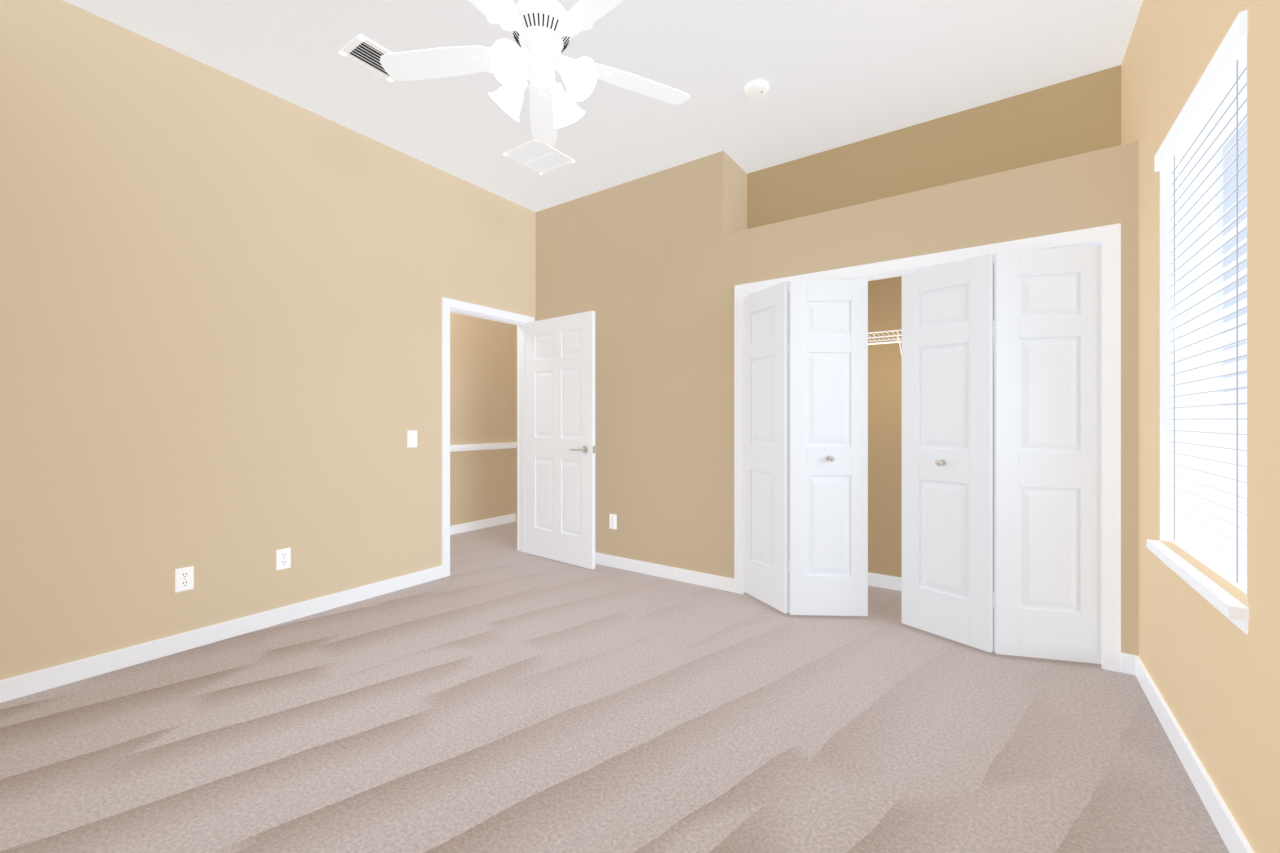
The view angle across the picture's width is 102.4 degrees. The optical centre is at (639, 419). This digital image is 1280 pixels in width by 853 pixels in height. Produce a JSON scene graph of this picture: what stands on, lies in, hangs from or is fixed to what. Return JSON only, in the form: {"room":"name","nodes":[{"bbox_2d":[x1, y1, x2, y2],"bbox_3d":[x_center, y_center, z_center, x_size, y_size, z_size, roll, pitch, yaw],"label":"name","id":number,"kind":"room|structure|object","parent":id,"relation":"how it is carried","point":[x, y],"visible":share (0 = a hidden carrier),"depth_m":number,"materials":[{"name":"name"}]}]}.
{"room":"empty bedroom","nodes":[
{"label":"empty bedroom","id":0,"kind":"room"},
{"bbox_2d":[0,0,535,679],"bbox_3d":[-2.205,-0.338,3.812,1.290,2.980,4.490,0,0,35],"label":"wall","id":1,"kind":"structure","parent":0,"point":[221,295],"depth_m":2.67,"materials":[{"name":"beige paint"}]},
{"bbox_2d":[175,566,193,592],"bbox_3d":[-2.277,0.797,2.576,0.007,0.116,0.072,0,0,35],"label":"outlet","id":2,"kind":"object","parent":1,"relation":"attached to","point":[184,577],"visible":1,"depth_m":2.57,"materials":[{"name":"white plastic"}]},
{"bbox_2d":[276,548,290,570],"bbox_3d":[-2.028,0.792,2.933,0.007,0.116,0.072,0,0,35],"label":"outlet","id":3,"kind":"object","parent":1,"relation":"attached to","point":[283,556],"visible":1,"depth_m":2.93,"materials":[{"name":"white plastic"}]},
{"bbox_2d":[407,431,416,447],"bbox_3d":[-1.577,0.132,3.575,0.011,0.116,0.072,0,0,35],"label":"light switch","id":4,"kind":"object","parent":1,"relation":"attached to","point":[411,435],"visible":1,"depth_m":3.57,"materials":[{"name":"white plastic"}]},
{"bbox_2d":[450,442,516,451],"bbox_3d":[-2.372,0.284,4.447,0.050,0.065,3.400,0,0,35],"label":"trim","id":5,"kind":"structure","parent":1,"relation":"attached to","point":[467,447],"depth_m":5.44,"materials":[{"name":"white wood"}]},
{"bbox_2d":[441,297,534,577],"bbox_3d":[-1.242,0.128,4.171,0.152,2.049,0.908,0,0,35],"label":"door frame","id":6,"kind":"structure","parent":1,"relation":"attached to","point":[446,303],"depth_m":4.05,"materials":[{"name":"white wood"}]},
{"bbox_2d":[63,0,1142,211],"bbox_3d":[-0.520,-1.878,2.637,5.400,0.100,4.490,0,0,35],"label":"ceiling","id":7,"kind":"structure","parent":0,"point":[838,73],"depth_m":2.66,"materials":[{"name":"white paint"}]},
{"bbox_2d":[338,34,394,81],"bbox_3d":[-1.333,-1.821,2.607,0.210,0.013,0.270,0,0,35],"label":"ceiling vent","id":8,"kind":"object","parent":7,"relation":"in","point":[361,50],"visible":0.67,"depth_m":2.56,"materials":[{"name":"white metal"}]},
{"bbox_2d":[380,0,689,144],"bbox_3d":[-0.406,-1.560,2.099,1.353,0.534,1.349,0,0,35],"label":"ceiling fan","id":9,"kind":"object","parent":7,"relation":"hanging from","point":[543,29],"depth_m":2.12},
{"bbox_2d":[503,140,574,174],"bbox_3d":[-0.700,-1.823,3.585,0.340,0.008,0.360,0,0,35],"label":"ceiling vent","id":10,"kind":"object","parent":7,"relation":"in","point":[541,158],"visible":0.98,"depth_m":3.57,"materials":[{"name":"white metal"}]},
{"bbox_2d":[744,80,768,98],"bbox_3d":[0.641,-1.810,2.833,0.132,0.036,0.132,0,0,35],"label":"smoke detector","id":11,"kind":"object","parent":7,"relation":"attached to","point":[755,89],"visible":1,"depth_m":2.80,"materials":[{"name":"white plastic"}]},
{"bbox_2d":[0,521,1228,852],"bbox_3d":[-0.520,1.202,2.637,5.400,0.100,4.490,0,0,35],"label":"floor","id":12,"kind":"structure","parent":0,"point":[512,700],"depth_m":1.87,"materials":[{"name":"beige carpet"}]},
{"bbox_2d":[536,65,1138,655],"bbox_3d":[0.893,-0.338,3.754,3.860,2.980,0.800,0,0,35],"label":"wall","id":13,"kind":"structure","parent":0,"point":[659,258],"depth_m":3.52,"materials":[{"name":"beige paint"}]},
{"bbox_2d":[527,311,594,568],"bbox_3d":[-0.660,0.153,4.187,0.792,1.974,0.145,0,0,39],"label":"entry door","id":14,"kind":"structure","parent":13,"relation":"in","point":[560,350],"depth_m":4.15,"materials":[{"name":"white wood"}]},
{"bbox_2d":[609,514,616,529],"bbox_3d":[-0.213,0.797,4.034,0.072,0.116,0.007,0,0,35],"label":"outlet","id":15,"kind":"object","parent":13,"relation":"attached to","point":[612,517],"visible":1,"depth_m":4.03,"materials":[{"name":"white plastic"}]},
{"bbox_2d":[0,514,1253,852],"bbox_3d":[-0.573,1.107,2.674,5.030,0.090,4.250,0,0,35],"label":"baseboard","id":16,"kind":"structure","parent":13,"relation":"attached to","point":[1235,841],"depth_m":2.48,"materials":[{"name":"white wood"}]},
{"bbox_2d":[744,279,867,615],"bbox_3d":[0.936,0.161,3.112,0.780,1.947,0.263,0,0,35],"label":"bifold closet door","id":17,"kind":"structure","parent":13,"relation":"in","point":[806,341],"depth_m":2.99,"materials":[{"name":"white wood"}]},
{"bbox_2d":[734,223,1120,672],"bbox_3d":[1.445,0.147,2.941,1.825,2.010,0.102,0,0,35],"label":"door frame","id":18,"kind":"structure","parent":13,"relation":"attached to","point":[897,273],"depth_m":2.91,"materials":[{"name":"white wood"}]},
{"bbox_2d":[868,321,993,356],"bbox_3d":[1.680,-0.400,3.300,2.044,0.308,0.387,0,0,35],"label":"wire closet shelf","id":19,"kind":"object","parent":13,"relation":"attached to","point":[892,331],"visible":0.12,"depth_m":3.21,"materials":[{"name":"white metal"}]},
{"bbox_2d":[902,245,1100,663],"bbox_3d":[1.770,0.161,2.577,0.849,1.947,0.186,0,0,35],"label":"bifold closet door","id":20,"kind":"structure","parent":13,"relation":"in","point":[1047,302],"depth_m":2.49,"materials":[{"name":"white wood"}]},
{"bbox_2d":[1121,0,1279,852],"bbox_3d":[1.592,-0.338,1.163,0.250,2.980,4.250,0,0,35],"label":"wall","id":21,"kind":"structure","parent":0,"point":[1220,683],"depth_m":1.46,"materials":[{"name":"beige paint"}]},
{"bbox_2d":[1147,88,1248,634],"bbox_3d":[1.851,-0.248,1.617,0.225,1.581,0.894,0,0,35],"label":"window","id":22,"kind":"structure","parent":21,"relation":"in","point":[1229,606],"depth_m":1.96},
{"bbox_2d":[1154,10,1246,593],"bbox_3d":[1.814,-0.289,1.643,0.094,1.498,0.874,0,0,35],"label":"window blinds","id":23,"kind":"object","parent":22,"relation":"attached to","point":[1211,517],"depth_m":1.62,"materials":[{"name":"white plastic"}]},
{"bbox_2d":[1223,120,1246,419],"bbox_3d":[1.920,-0.283,1.569,0.004,1.430,0.790,0,0,35],"label":"window glass","id":24,"kind":"structure","parent":21,"relation":"in","point":[1242,174],"depth_m":1.80,"materials":[{"name":"glass"}]}
]}

